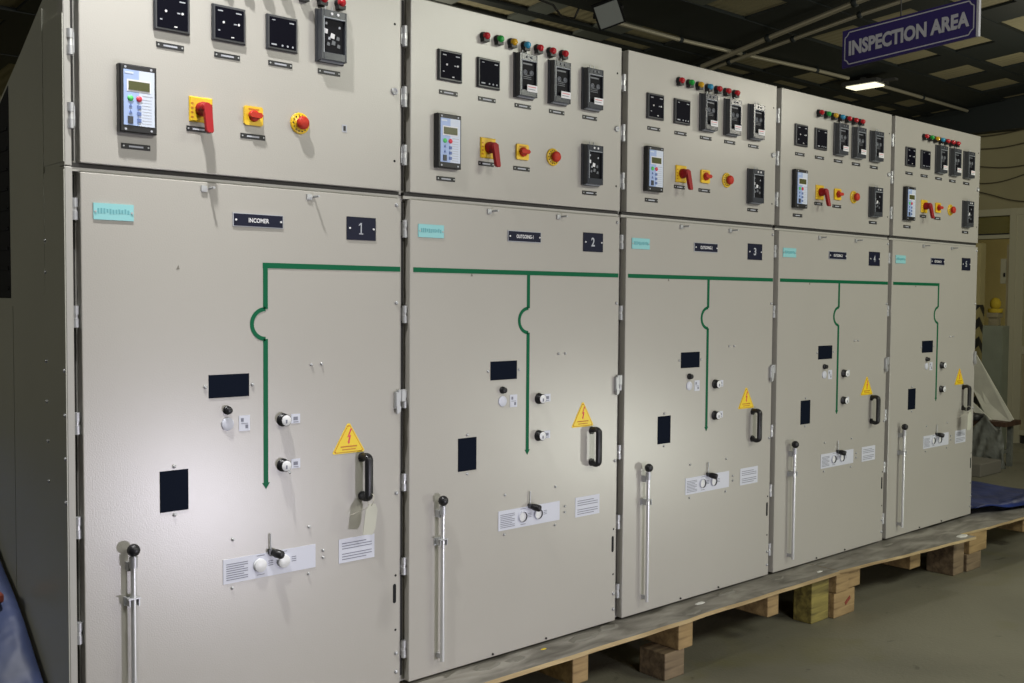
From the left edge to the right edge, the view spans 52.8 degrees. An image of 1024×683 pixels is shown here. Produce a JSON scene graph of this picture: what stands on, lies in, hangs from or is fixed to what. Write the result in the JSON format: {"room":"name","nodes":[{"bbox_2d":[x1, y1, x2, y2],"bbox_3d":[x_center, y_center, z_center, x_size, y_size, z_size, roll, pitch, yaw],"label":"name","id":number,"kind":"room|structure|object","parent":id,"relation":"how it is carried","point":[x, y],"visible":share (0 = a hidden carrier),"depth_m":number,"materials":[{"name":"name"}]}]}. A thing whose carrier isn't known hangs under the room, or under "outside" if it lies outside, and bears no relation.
{"room":"factory floor","nodes":[
{"label":"factory floor","id":0,"kind":"room"},
{"bbox_2d":[0,0,1023,116],"bbox_3d":[2.229,-2.454,4.032,21.000,1.250,16.000,-2,3,-42],"label":"ceiling","id":1,"kind":"structure","parent":0,"point":[741,7],"depth_m":8.08,"materials":[{"name":"black metal"}]},
{"bbox_2d":[0,54,18,63],"bbox_3d":[-3.752,-2.117,7.694,16.740,0.039,0.200,-2,3,-42],"label":"trim","id":2,"kind":"structure","parent":1,"relation":"attached to","point":[11,59],"depth_m":7.67,"materials":[{"name":"black metal"}]},
{"bbox_2d":[0,5,35,23],"bbox_3d":[-3.086,-2.155,6.946,16.740,0.039,0.200,-2,3,-42],"label":"trim","id":3,"kind":"structure","parent":1,"relation":"attached to","point":[6,13],"depth_m":6.77,"materials":[{"name":"black metal"}]},
{"bbox_2d":[0,0,41,69],"bbox_3d":[0.659,-2.371,2.564,0.300,1.212,15.900,-2,3,-42],"label":"trim","id":4,"kind":"structure","parent":1,"relation":"attached to","point":[13,35],"depth_m":7.10,"materials":[{"name":"black metal"}]},
{"bbox_2d":[434,0,459,3],"bbox_3d":[2.151,-2.418,3.896,0.200,1.212,15.900,-2,3,-42],"label":"trim","id":5,"kind":"structure","parent":1,"relation":"attached to","point":[443,1],"depth_m":6.85,"materials":[{"name":"grey metal"}]},
{"bbox_2d":[507,0,567,22],"bbox_3d":[2.665,-2.434,4.356,0.180,1.212,15.900,-2,3,-42],"label":"trim","id":6,"kind":"structure","parent":1,"relation":"attached to","point":[541,7],"depth_m":7.11,"materials":[{"name":"grey metal"}]},
{"bbox_2d":[539,0,579,18],"bbox_3d":[0.281,-2.195,6.735,0.452,0.134,0.032,-2,3,-39],"label":"cable","id":7,"kind":"object","parent":1,"relation":"hanging from","point":[544,1],"visible":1,"depth_m":6.75,"materials":[{"name":"black plastic"}]},
{"bbox_2d":[591,0,625,30],"bbox_3d":[0.653,-2.215,6.956,0.227,0.214,0.151,1,3,12],"label":"floodlight","id":8,"kind":"object","parent":1,"relation":"hanging from","point":[607,14],"visible":1,"depth_m":6.94,"materials":[{"name":"grey"}]},
{"bbox_2d":[572,0,716,40],"bbox_3d":[3.195,-2.450,4.828,0.300,1.212,15.900,-2,3,-42],"label":"trim","id":9,"kind":"structure","parent":1,"relation":"attached to","point":[617,29],"depth_m":7.63,"materials":[{"name":"grey metal"}]},
{"bbox_2d":[428,0,913,119],"bbox_3d":[-2.035,-2.214,5.767,16.740,0.058,0.450,-2,3,-42],"label":"trim","id":10,"kind":"structure","parent":1,"relation":"attached to","point":[623,47],"depth_m":8.05,"materials":[{"name":"black metal"}]},
{"bbox_2d":[468,0,932,116],"bbox_3d":[-1.768,-2.229,5.468,16.740,0.030,0.070,-2,3,-42],"label":"trim","id":11,"kind":"structure","parent":1,"relation":"attached to","point":[499,4],"depth_m":8.08,"materials":[{"name":"black metal"}]},
{"bbox_2d":[618,23,849,79],"bbox_3d":[1.862,-2.306,8.263,2.884,0.064,0.078,-2,3,-39],"label":"conduit","id":12,"kind":"object","parent":1,"relation":"attached to","point":[680,39],"visible":0.88,"depth_m":8.08,"materials":[{"name":"beige metal"}]},
{"bbox_2d":[643,0,909,67],"bbox_3d":[3.985,-2.475,5.534,0.820,1.212,15.900,-2,3,-42],"label":"trim","id":13,"kind":"structure","parent":1,"relation":"attached to","point":[782,16],"depth_m":7.57,"materials":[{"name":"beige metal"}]},
{"bbox_2d":[549,0,1004,110],"bbox_3d":[-1.412,-2.249,5.068,16.740,0.064,0.520,-2,3,-42],"label":"ceiling beam","id":14,"kind":"structure","parent":1,"relation":"attached to","point":[708,24],"depth_m":8.12,"materials":[{"name":"black metal"}]},
{"bbox_2d":[696,0,868,67],"bbox_3d":[2.299,-2.306,7.197,0.088,0.330,3.878,-1,3,-30],"label":"conduit","id":15,"kind":"object","parent":1,"relation":"attached to","point":[853,3],"visible":0.82,"depth_m":7.65,"materials":[{"name":"beige metal"}]},
{"bbox_2d":[707,0,909,69],"bbox_3d":[2.478,-2.312,7.355,0.091,0.322,3.829,-1,3,-35],"label":"conduit","id":16,"kind":"object","parent":1,"relation":"attached to","point":[860,14],"visible":0.88,"depth_m":7.71,"materials":[{"name":"beige metal"}]},
{"bbox_2d":[841,77,897,90],"bbox_3d":[3.223,-2.334,9.230,0.220,0.097,0.470,-2,3,-42],"label":"ceiling lamp","id":17,"kind":"object","parent":1,"relation":"hanging from","point":[863,83],"visible":1,"depth_m":9.20,"materials":[{"name":"grey plastic"}]},
{"bbox_2d":[743,0,1023,82],"bbox_3d":[4.824,-2.502,6.283,0.390,1.212,15.900,-2,3,-42],"label":"trim","id":18,"kind":"structure","parent":1,"relation":"attached to","point":[1012,9],"depth_m":7.73,"materials":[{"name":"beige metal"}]},
{"bbox_2d":[782,0,1023,83],"bbox_3d":[-0.935,-2.276,4.533,16.740,0.032,0.110,-2,3,-42],"label":"trim","id":19,"kind":"structure","parent":1,"relation":"attached to","point":[942,50],"depth_m":8.56,"materials":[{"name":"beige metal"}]},
{"bbox_2d":[800,41,1019,97],"bbox_3d":[5.532,-2.524,6.916,0.490,1.212,15.900,-2,3,-42],"label":"trim","id":20,"kind":"structure","parent":1,"relation":"attached to","point":[988,50],"depth_m":8.90,"materials":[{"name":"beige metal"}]},
{"bbox_2d":[842,0,980,68],"bbox_3d":[2.370,-2.058,6.155,0.025,0.716,0.855,-2,3,-42],"label":"hanging sign","id":21,"kind":"object","parent":1,"relation":"hanging from","point":[960,20],"visible":1,"depth_m":6.13,"materials":[{"name":"blue"}]},
{"bbox_2d":[881,85,968,111],"bbox_3d":[4.048,-2.373,10.070,1.850,0.054,0.054,-2,3,-43],"label":"conduit","id":22,"kind":"object","parent":1,"relation":"attached to","point":[922,97],"visible":0.84,"depth_m":10.00,"materials":[{"name":"beige metal"}]},
{"bbox_2d":[851,62,1023,107],"bbox_3d":[6.166,-2.544,7.482,0.370,1.212,15.900,-2,3,-42],"label":"trim","id":23,"kind":"structure","parent":1,"relation":"attached to","point":[1018,68],"depth_m":9.60,"materials":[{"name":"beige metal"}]},
{"bbox_2d":[889,83,1023,117],"bbox_3d":[6.737,-2.562,7.992,0.400,1.212,15.900,-2,3,-42],"label":"trim","id":24,"kind":"structure","parent":1,"relation":"attached to","point":[1017,88],"depth_m":10.25,"materials":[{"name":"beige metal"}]},
{"bbox_2d":[890,0,1023,52],"bbox_3d":[-0.598,-2.295,4.155,16.740,0.041,0.220,-2,3,-42],"label":"trim","id":25,"kind":"structure","parent":1,"relation":"attached to","point":[1002,33],"depth_m":8.01,"materials":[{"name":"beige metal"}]},
{"bbox_2d":[500,442,1023,682],"bbox_3d":[2.201,1.347,4.197,21.000,0.100,16.000,-2,3,-42],"label":"floor","id":26,"kind":"structure","parent":0,"point":[915,625],"depth_m":4.44,"materials":[{"name":"concrete"}]},
{"bbox_2d":[0,561,42,682],"bbox_3d":[-1.852,0.804,2.525,1.156,1.053,2.052,-2,3,-42],"label":"tarpaulin","id":27,"kind":"object","parent":26,"relation":"on","point":[18,663],"visible":1,"depth_m":2.73,"materials":[{"name":"blue plastic"}]},
{"bbox_2d":[400,563,839,682],"bbox_3d":[0.148,1.051,4.458,2.300,0.016,1.454,-2,3,-42],"label":"plywood board","id":28,"kind":"object","parent":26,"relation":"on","point":[558,650],"visible":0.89,"depth_m":3.86,"materials":[{"name":"beige wood"}]},
{"bbox_2d":[472,662,500,670],"bbox_3d":[-0.081,1.082,3.443,0.119,0.006,0.060,-2,3,-42],"label":"scrap","id":29,"kind":"object","parent":28,"relation":"on","point":[490,665],"visible":1,"depth_m":3.43,"materials":[{"name":"grey paper"}]},
{"bbox_2d":[397,0,621,682],"bbox_3d":[-0.404,-0.025,4.008,1.000,2.149,1.407,-2,3,-42],"label":"switchgear cubicle","id":30,"kind":"object","parent":28,"relation":"on","point":[509,195],"visible":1,"depth_m":3.48,"materials":[{"name":"grey metal"}]},
{"bbox_2d":[480,32,490,42],"bbox_3d":[-0.084,-0.995,3.358,0.031,0.034,0.031,-2,3,-42],"label":"lamp","id":31,"kind":"object","parent":30,"relation":"attached to","point":[485,37],"depth_m":3.35,"materials":[{"name":"red plastic"}]},
{"bbox_2d":[480,137,500,166],"bbox_3d":[-0.062,-0.620,3.378,0.065,0.099,0.057,-2,3,-42],"label":"switch","id":32,"kind":"object","parent":30,"relation":"attached to","point":[489,146],"depth_m":3.38,"materials":[{"name":"red plastic"}]},
{"bbox_2d":[494,35,503,45],"bbox_3d":[-0.039,-0.996,3.398,0.031,0.034,0.031,-2,3,-42],"label":"lamp","id":33,"kind":"object","parent":30,"relation":"attached to","point":[498,39],"depth_m":3.39,"materials":[{"name":"green plastic"}]},
{"bbox_2d":[507,38,517,48],"bbox_3d":[0.006,-0.997,3.438,0.031,0.034,0.031,-2,3,-42],"label":"lamp","id":34,"kind":"object","parent":30,"relation":"attached to","point":[512,43],"depth_m":3.43,"materials":[{"name":"yellow plastic"}]},
{"bbox_2d":[515,144,530,160],"bbox_3d":[0.041,-0.642,3.490,0.056,0.052,0.026,-2,3,-42],"label":"switch","id":35,"kind":"object","parent":30,"relation":"attached to","point":[522,151],"depth_m":3.49,"materials":[{"name":"red"}]},
{"bbox_2d":[520,41,530,51],"bbox_3d":[0.051,-0.999,3.478,0.031,0.034,0.031,-2,3,-42],"label":"lamp","id":36,"kind":"object","parent":30,"relation":"on","point":[525,46],"depth_m":3.47,"materials":[{"name":"blue plastic"}]},
{"bbox_2d":[533,44,543,54],"bbox_3d":[0.095,-1.000,3.518,0.031,0.034,0.031,-2,3,-42],"label":"lamp","id":37,"kind":"object","parent":30,"relation":"attached to","point":[538,49],"depth_m":3.52,"materials":[{"name":"red plastic"}]},
{"bbox_2d":[546,47,556,57],"bbox_3d":[0.140,-1.002,3.557,0.031,0.034,0.031,-2,3,-42],"label":"lamp","id":38,"kind":"object","parent":30,"relation":"on","point":[551,52],"depth_m":3.55,"materials":[{"name":"red plastic"}]},
{"bbox_2d":[559,50,568,59],"bbox_3d":[0.185,-1.003,3.597,0.031,0.034,0.031,-2,3,-42],"label":"lamp","id":39,"kind":"object","parent":30,"relation":"on","point":[563,54],"depth_m":3.59,"materials":[{"name":"red plastic"}]},
{"bbox_2d":[537,655,587,682],"bbox_3d":[-0.201,1.123,4.102,0.078,0.100,1.325,-2,3,-42],"label":"bearer","id":40,"kind":"object","parent":28,"relation":"attached to","point":[575,670],"visible":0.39,"depth_m":3.61,"materials":[{"name":"brown wood"}]},
{"bbox_2d":[597,624,617,631],"bbox_3d":[0.357,1.068,3.851,0.116,0.006,0.050,-2,3,-42],"label":"scrap","id":41,"kind":"object","parent":28,"relation":"on","point":[612,626],"visible":1,"depth_m":3.84,"materials":[{"name":"grey paper"}]},
{"bbox_2d":[682,608,700,614],"bbox_3d":[0.710,1.062,4.055,0.118,0.006,0.050,-2,3,-42],"label":"scrap","id":42,"kind":"object","parent":28,"relation":"on","point":[695,610],"visible":1,"depth_m":4.04,"materials":[{"name":"grey paper"}]},
{"bbox_2d":[615,50,776,617],"bbox_3d":[0.342,-0.049,4.674,1.000,2.149,1.407,-2,3,-42],"label":"switchgear cubicle","id":43,"kind":"object","parent":28,"relation":"on","point":[698,145],"visible":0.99,"depth_m":4.15,"materials":[{"name":"grey metal"}]},
{"bbox_2d":[676,77,684,85],"bbox_3d":[0.662,-1.018,4.024,0.031,0.034,0.031,-2,3,-42],"label":"lamp","id":44,"kind":"object","parent":43,"relation":"attached to","point":[680,81],"depth_m":4.02,"materials":[{"name":"red plastic"}]},
{"bbox_2d":[675,165,692,189],"bbox_3d":[0.684,-0.643,4.044,0.065,0.099,0.057,-2,3,-42],"label":"switch","id":45,"kind":"object","parent":43,"relation":"attached to","point":[683,178],"depth_m":4.05,"materials":[{"name":"red plastic"}]},
{"bbox_2d":[686,79,694,87],"bbox_3d":[0.707,-1.019,4.064,0.031,0.034,0.031,-2,3,-42],"label":"lamp","id":46,"kind":"object","parent":43,"relation":"attached to","point":[690,83],"depth_m":4.06,"materials":[{"name":"green plastic"}]},
{"bbox_2d":[695,81,703,89],"bbox_3d":[0.751,-1.021,4.104,0.031,0.034,0.031,-2,3,-42],"label":"lamp","id":47,"kind":"object","parent":43,"relation":"attached to","point":[699,85],"depth_m":4.10,"materials":[{"name":"yellow plastic"}]},
{"bbox_2d":[700,170,712,183],"bbox_3d":[0.787,-0.666,4.156,0.056,0.052,0.026,-2,3,-42],"label":"switch","id":48,"kind":"object","parent":43,"relation":"attached to","point":[706,176],"depth_m":4.15,"materials":[{"name":"red"}]},
{"bbox_2d":[705,83,713,92],"bbox_3d":[0.796,-1.022,4.143,0.031,0.034,0.031,-2,3,-42],"label":"lamp","id":49,"kind":"object","parent":43,"relation":"on","point":[709,87],"depth_m":4.14,"materials":[{"name":"blue plastic"}]},
{"bbox_2d":[714,86,722,94],"bbox_3d":[0.841,-1.024,4.183,0.031,0.034,0.031,-2,3,-42],"label":"lamp","id":50,"kind":"object","parent":43,"relation":"attached to","point":[717,89],"depth_m":4.18,"materials":[{"name":"red plastic"}]},
{"bbox_2d":[723,88,731,96],"bbox_3d":[0.886,-1.025,4.223,0.031,0.034,0.031,-2,3,-42],"label":"lamp","id":51,"kind":"object","parent":43,"relation":"on","point":[726,91],"depth_m":4.22,"materials":[{"name":"red plastic"}]},
{"bbox_2d":[732,90,739,97],"bbox_3d":[0.930,-1.026,4.263,0.031,0.034,0.031,-2,3,-42],"label":"lamp","id":52,"kind":"object","parent":43,"relation":"on","point":[735,93],"depth_m":4.26,"materials":[{"name":"red plastic"}]},
{"bbox_2d":[716,589,735,595],"bbox_3d":[0.894,1.051,4.324,0.132,0.007,0.052,-2,3,-42],"label":"scrap","id":53,"kind":"object","parent":28,"relation":"on","point":[726,591],"visible":1,"depth_m":4.31,"materials":[{"name":"grey paper"}]},
{"bbox_2d":[639,642,683,680],"bbox_3d":[0.583,1.241,4.013,0.117,0.104,0.130,-2,3,-42],"label":"block","id":54,"kind":"object","parent":26,"relation":"on","point":[656,660],"visible":0.89,"depth_m":3.97,"materials":[{"name":"brown wood"}]},
{"bbox_2d":[643,622,692,649],"bbox_3d":[0.231,1.112,4.486,0.087,0.106,1.328,-2,3,-42],"label":"bearer","id":55,"kind":"object","parent":54,"relation":"on","point":[679,637],"visible":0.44,"depth_m":4.00,"materials":[{"name":"brown wood"}]},
{"bbox_2d":[793,578,828,623],"bbox_3d":[1.366,1.164,4.707,0.142,0.208,0.095,-2,3,-42],"label":"block","id":56,"kind":"object","parent":26,"relation":"on","point":[810,606],"visible":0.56,"depth_m":4.66,"materials":[{"name":"wood"}]},
{"bbox_2d":[828,587,854,618],"bbox_3d":[1.503,1.207,4.809,0.180,0.116,0.108,-2,3,-42],"label":"block","id":57,"kind":"object","parent":26,"relation":"on","point":[837,607],"visible":0.59,"depth_m":4.75,"materials":[{"name":"brown wood"}]},
{"bbox_2d":[829,571,848,592],"bbox_3d":[1.276,1.091,5.012,0.107,0.094,0.735,-2,3,-42],"label":"bearer","id":58,"kind":"object","parent":57,"relation":"on","point":[839,583],"visible":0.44,"depth_m":4.72,"materials":[{"name":"brown wood"}]},
{"bbox_2d":[806,527,975,572],"bbox_3d":[1.477,1.011,5.578,1.165,0.014,1.552,-2,3,-42],"label":"plywood board","id":59,"kind":"object","parent":58,"relation":"on","point":[921,540],"visible":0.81,"depth_m":5.11,"materials":[{"name":"brown wood"}]},
{"bbox_2d":[768,88,891,572],"bbox_3d":[1.087,-0.072,5.340,1.000,2.149,1.407,-2,3,-42],"label":"switchgear cubicle","id":60,"kind":"object","parent":59,"relation":"on","point":[833,158],"visible":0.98,"depth_m":4.82,"materials":[{"name":"grey metal"}]},
{"bbox_2d":[816,109,824,116],"bbox_3d":[1.408,-1.041,4.689,0.031,0.034,0.031,-2,3,-42],"label":"lamp","id":61,"kind":"object","parent":60,"relation":"attached to","point":[819,112],"depth_m":4.69,"materials":[{"name":"red plastic"}]},
{"bbox_2d":[815,185,830,205],"bbox_3d":[1.430,-0.667,4.710,0.065,0.099,0.057,-2,3,-42],"label":"switch","id":62,"kind":"object","parent":60,"relation":"attached to","point":[822,197],"depth_m":4.71,"materials":[{"name":"red plastic"}]},
{"bbox_2d":[824,111,831,118],"bbox_3d":[1.452,-1.043,4.729,0.031,0.034,0.031,-2,3,-42],"label":"lamp","id":63,"kind":"object","parent":60,"relation":"attached to","point":[827,115],"depth_m":4.72,"materials":[{"name":"green plastic"}]},
{"bbox_2d":[831,113,838,119],"bbox_3d":[1.497,-1.044,4.769,0.031,0.034,0.031,-2,3,-42],"label":"lamp","id":64,"kind":"object","parent":60,"relation":"attached to","point":[834,116],"depth_m":4.76,"materials":[{"name":"yellow plastic"}]},
{"bbox_2d":[834,188,843,199],"bbox_3d":[1.532,-0.689,4.822,0.056,0.052,0.026,-2,3,-42],"label":"switch","id":65,"kind":"object","parent":60,"relation":"attached to","point":[838,192],"depth_m":4.82,"materials":[{"name":"red"}]},
{"bbox_2d":[838,114,845,121],"bbox_3d":[1.542,-1.046,4.809,0.031,0.034,0.031,-2,3,-42],"label":"lamp","id":66,"kind":"object","parent":60,"relation":"on","point":[841,117],"depth_m":4.80,"materials":[{"name":"blue plastic"}]},
{"bbox_2d":[851,117,858,124],"bbox_3d":[1.631,-1.048,4.889,0.031,0.034,0.031,-2,3,-42],"label":"lamp","id":67,"kind":"object","parent":60,"relation":"on","point":[855,120],"depth_m":4.89,"materials":[{"name":"red plastic"}]},
{"bbox_2d":[858,119,865,125],"bbox_3d":[1.676,-1.050,4.929,0.031,0.034,0.031,-2,3,-42],"label":"lamp","id":68,"kind":"object","parent":60,"relation":"on","point":[861,122],"depth_m":4.92,"materials":[{"name":"red plastic"}]},
{"bbox_2d":[882,116,980,538],"bbox_3d":[1.833,-0.095,6.006,1.000,2.149,1.407,-2,3,-42],"label":"switchgear cubicle","id":69,"kind":"object","parent":59,"relation":"on","point":[931,353],"visible":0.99,"depth_m":5.49,"materials":[{"name":"grey metal"}]},
{"bbox_2d":[921,200,934,218],"bbox_3d":[2.175,-0.690,5.376,0.065,0.099,0.057,-2,3,-42],"label":"switch","id":70,"kind":"object","parent":69,"relation":"attached to","point":[926,206],"depth_m":5.38,"materials":[{"name":"red plastic"}]},
{"bbox_2d":[935,203,943,212],"bbox_3d":[2.278,-0.713,5.488,0.056,0.052,0.026,-2,3,-42],"label":"switch","id":71,"kind":"object","parent":69,"relation":"attached to","point":[938,206],"depth_m":5.48,"materials":[{"name":"red"}]},
{"bbox_2d":[958,406,971,429],"bbox_3d":[2.522,0.425,5.721,0.084,0.135,0.033,0,3,-20],"label":"paper tag","id":72,"kind":"object","parent":69,"relation":"attached to","point":[969,417],"visible":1,"depth_m":5.72,"materials":[{"name":"beige paper"}]},
{"bbox_2d":[848,569,859,587],"bbox_3d":[1.362,1.088,5.095,0.106,0.094,0.725,-2,3,-42],"label":"bearer","id":73,"kind":"object","parent":57,"relation":"on","point":[854,575],"visible":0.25,"depth_m":4.82,"materials":[{"name":"brown wood"}]},
{"bbox_2d":[926,542,963,575],"bbox_3d":[2.332,1.135,5.545,0.120,0.207,0.150,-2,3,-42],"label":"block","id":74,"kind":"object","parent":26,"relation":"on","point":[949,560],"visible":0.58,"depth_m":5.50,"materials":[{"name":"brown wood"}]},
{"bbox_2d":[963,550,980,571],"bbox_3d":[2.461,1.189,5.643,0.170,0.094,0.140,-2,3,-42],"label":"block","id":75,"kind":"object","parent":26,"relation":"on","point":[972,561],"visible":0.47,"depth_m":5.58,"materials":[{"name":"brown wood"}]},
{"bbox_2d":[964,530,986,553],"bbox_3d":[2.282,1.074,5.891,0.210,0.109,0.765,-2,3,-42],"label":"bearer","id":76,"kind":"object","parent":75,"relation":"on","point":[972,546],"visible":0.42,"depth_m":5.59,"materials":[{"name":"brown wood"}]},
{"bbox_2d":[926,505,1023,534],"bbox_3d":[2.473,0.987,6.489,1.525,0.014,1.521,-2,3,-42],"label":"plywood board","id":77,"kind":"object","parent":76,"relation":"on","point":[983,518],"visible":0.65,"depth_m":5.83,"materials":[{"name":"brown wood"}]},
{"bbox_2d":[971,481,1023,508],"bbox_3d":[2.748,0.941,6.555,1.026,0.055,1.088,-2,3,-42],"label":"tarpaulin","id":78,"kind":"object","parent":77,"relation":"on","point":[983,494],"visible":0.25,"depth_m":6.43,"materials":[{"name":"blue plastic"}]},
{"bbox_2d":[971,456,1000,476],"bbox_3d":[3.792,1.051,8.862,0.400,0.110,0.650,-2,3,-42],"label":"plinth","id":79,"kind":"object","parent":26,"relation":"on","point":[981,467],"visible":0.44,"depth_m":8.60,"materials":[{"name":"grey"}]},
{"bbox_2d":[980,325,1008,448],"bbox_3d":[4.614,0.458,9.863,0.155,1.220,0.190,-2,3,-42],"label":"cabinet","id":80,"kind":"object","parent":26,"relation":"on","point":[995,338],"visible":0.5,"depth_m":9.79,"materials":[{"name":"grey metal"}]},
{"bbox_2d":[987,313,1002,325],"bbox_3d":[4.960,0.370,10.624,0.120,1.334,0.110,-2,3,-42],"label":"wooden stand","id":81,"kind":"object","parent":80,"relation":"on","point":[994,318],"visible":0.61,"depth_m":10.57,"materials":[{"name":"beige wood"}]},
{"bbox_2d":[988,297,1002,312],"bbox_3d":[4.969,-0.375,10.588,0.143,0.156,0.143,-2,3,-42],"label":"hard hat","id":82,"kind":"object","parent":81,"relation":"on","point":[995,303],"visible":1,"depth_m":10.54,"materials":[{"name":"yellow plastic"}]},
{"bbox_2d":[973,413,1020,466],"bbox_3d":[4.030,0.858,9.246,0.385,0.466,0.880,-2,3,-42],"label":"workbench","id":83,"kind":"object","parent":26,"relation":"on","point":[997,424],"depth_m":9.03,"materials":[{"name":"wood"}]},
{"bbox_2d":[973,402,990,419],"bbox_3d":[4.101,0.561,9.107,0.010,0.239,0.280,-2,3,-42],"label":"metal strip","id":84,"kind":"object","parent":83,"relation":"on","point":[976,409],"visible":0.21,"depth_m":9.09,"materials":[{"name":"grey metal"}]},
{"bbox_2d":[972,415,1005,468],"bbox_3d":[4.092,0.862,8.900,0.075,0.450,0.342,-2,3,-42],"label":"plastic sheet","id":85,"kind":"object","parent":83,"relation":"hanging from","point":[987,440],"visible":0.77,"depth_m":8.88,"materials":[{"name":"grey plastic"}]},
{"bbox_2d":[974,354,1013,420],"bbox_3d":[4.216,0.385,9.046,0.037,0.599,0.415,-1,3,-30],"label":"metal sheet","id":86,"kind":"object","parent":83,"relation":"on","point":[988,396],"visible":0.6,"depth_m":9.08,"materials":[{"name":"grey metal"}]},
{"bbox_3d":[-1.154,1.216,3.069,0.200,0.210,0.200,-2,3,-42],"label":"block","id":87,"kind":"object","parent":26,"relation":"on","visible":0},
{"bbox_3d":[-1.154,1.086,3.418,1.010,0.016,1.270,-2,3,-42],"label":"plywood board","id":88,"kind":"object","parent":87,"relation":"on","visible":0},
{"bbox_2d":[0,0,400,682],"bbox_3d":[-1.152,-0.002,3.340,1.006,2.149,1.407,-2,3,-42],"label":"switchgear cubicle","id":89,"kind":"object","parent":88,"relation":"on","point":[200,392],"visible":1,"depth_m":2.79,"materials":[{"name":"grey metal"}]},
{"bbox_2d":[189,96,213,132],"bbox_3d":[-0.807,-0.597,2.712,0.065,0.099,0.057,-2,3,-42],"label":"switch","id":90,"kind":"object","parent":89,"relation":"attached to","point":[201,108],"depth_m":2.71,"materials":[{"name":"red plastic"}]},
{"bbox_2d":[243,105,263,126],"bbox_3d":[-0.705,-0.619,2.824,0.056,0.052,0.026,-2,3,-42],"label":"switch","id":91,"kind":"object","parent":89,"relation":"attached to","point":[253,115],"depth_m":2.82,"materials":[{"name":"red"}]},
{"bbox_2d":[316,0,327,6],"bbox_3d":[-0.539,-0.980,2.951,0.031,0.034,0.031,-2,3,-42],"label":"lamp","id":92,"kind":"object","parent":89,"relation":"on","point":[319,3],"depth_m":2.95,"materials":[{"name":"red plastic"}]},
{"bbox_2d":[334,0,345,10],"bbox_3d":[-0.495,-0.982,2.991,0.031,0.034,0.031,-2,3,-42],"label":"lamp","id":93,"kind":"object","parent":89,"relation":"on","point":[339,5],"depth_m":2.99,"materials":[{"name":"red plastic"}]},
{"bbox_2d":[350,494,376,534],"bbox_3d":[-0.440,0.517,3.076,0.080,0.122,0.034,0,3,-20],"label":"paper tag","id":94,"kind":"object","parent":89,"relation":"attached to","point":[371,512],"visible":1,"depth_m":3.08,"materials":[{"name":"beige paper"}]},
{"bbox_3d":[0.725,1.206,4.749,0.140,0.112,0.200,-2,3,-42],"label":"block","id":95,"kind":"object","parent":26,"relation":"on","visible":0},
{"bbox_2d":[735,594,778,616],"bbox_3d":[0.769,1.099,4.764,0.081,0.098,1.028,-2,3,-42],"label":"bearer","id":96,"kind":"object","parent":95,"relation":"on","point":[766,607],"visible":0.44,"depth_m":4.39,"materials":[{"name":"brown wood"}]},
{"bbox_3d":[2.667,1.149,6.484,0.110,0.104,0.200,-2,3,-42],"label":"block","id":97,"kind":"object","parent":26,"relation":"on","visible":0},
{"bbox_2d":[996,519,1023,531],"bbox_3d":[2.618,1.044,6.535,0.110,0.099,1.250,-2,3,-42],"label":"bearer","id":98,"kind":"object","parent":97,"relation":"on","point":[1018,525],"visible":0.14,"depth_m":6.07,"materials":[{"name":"brown wood"}]},
{"bbox_2d":[973,243,985,426],"bbox_3d":[4.728,0.023,10.490,0.110,2.035,0.095,-2,3,-42],"label":"pillar","id":99,"kind":"structure","parent":0,"point":[981,254],"depth_m":10.42,"materials":[{"name":"paint"}]},
{"bbox_2d":[978,216,1009,325],"bbox_3d":[8.004,-0.917,11.961,0.100,3.835,8.000,-2,3,-42],"label":"wall","id":100,"kind":"structure","parent":0,"point":[996,249],"depth_m":13.67,"materials":[{"name":"paint"}]},
{"bbox_2d":[976,130,1023,209],"bbox_3d":[7.154,-1.071,8.440,0.150,4.435,15.900,-2,3,-42],"label":"wall","id":101,"kind":"structure","parent":0,"point":[1013,189],"depth_m":10.65,"materials":[{"name":"paint"}]},
{"bbox_2d":[914,95,1023,134],"bbox_3d":[6.086,-2.392,9.364,0.150,0.590,12.800,-2,3,-42],"label":"trim","id":102,"kind":"structure","parent":101,"relation":"attached to","point":[1007,115],"depth_m":10.62,"materials":[{"name":"black metal"}]},
{"bbox_2d":[978,208,1023,441],"bbox_3d":[5.836,-0.128,9.893,0.165,2.405,3.750,-2,3,-42],"label":"door frame","id":103,"kind":"structure","parent":101,"relation":"in","point":[1012,212],"depth_m":10.58,"materials":[{"name":"beige"}]},
{"bbox_2d":[1000,259,1006,283],"bbox_3d":[5.109,-0.727,10.652,0.090,0.255,0.085,-2,3,-42],"label":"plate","id":104,"kind":"object","parent":103,"relation":"attached to","point":[1003,271],"visible":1,"depth_m":10.64,"materials":[{"name":"beige metal"}]},
{"bbox_2d":[1005,245,1008,325],"bbox_3d":[5.126,0.009,10.659,0.090,2.015,0.023,-2,3,-42],"label":"door","id":105,"kind":"structure","parent":103,"relation":"attached to","point":[1007,272],"depth_m":10.61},
{"bbox_2d":[1011,215,1023,442],"bbox_3d":[6.139,-0.075,9.552,0.130,2.335,2.835,-2,3,-42],"label":"window","id":106,"kind":"structure","parent":101,"relation":"in","point":[1017,412],"depth_m":10.53,"materials":[{"name":"beige"}]},
{"bbox_3d":[1.716,1.184,5.635,0.120,0.094,0.200,-2,3,-42],"label":"block","id":107,"kind":"object","parent":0,"visible":0},
{"bbox_2d":[881,554,919,568],"bbox_3d":[1.753,1.080,5.589,0.108,0.116,0.910,-2,3,-42],"label":"bearer","id":108,"kind":"object","parent":107,"relation":"on","point":[910,562],"visible":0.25,"depth_m":5.25,"materials":[{"name":"brown wood"}]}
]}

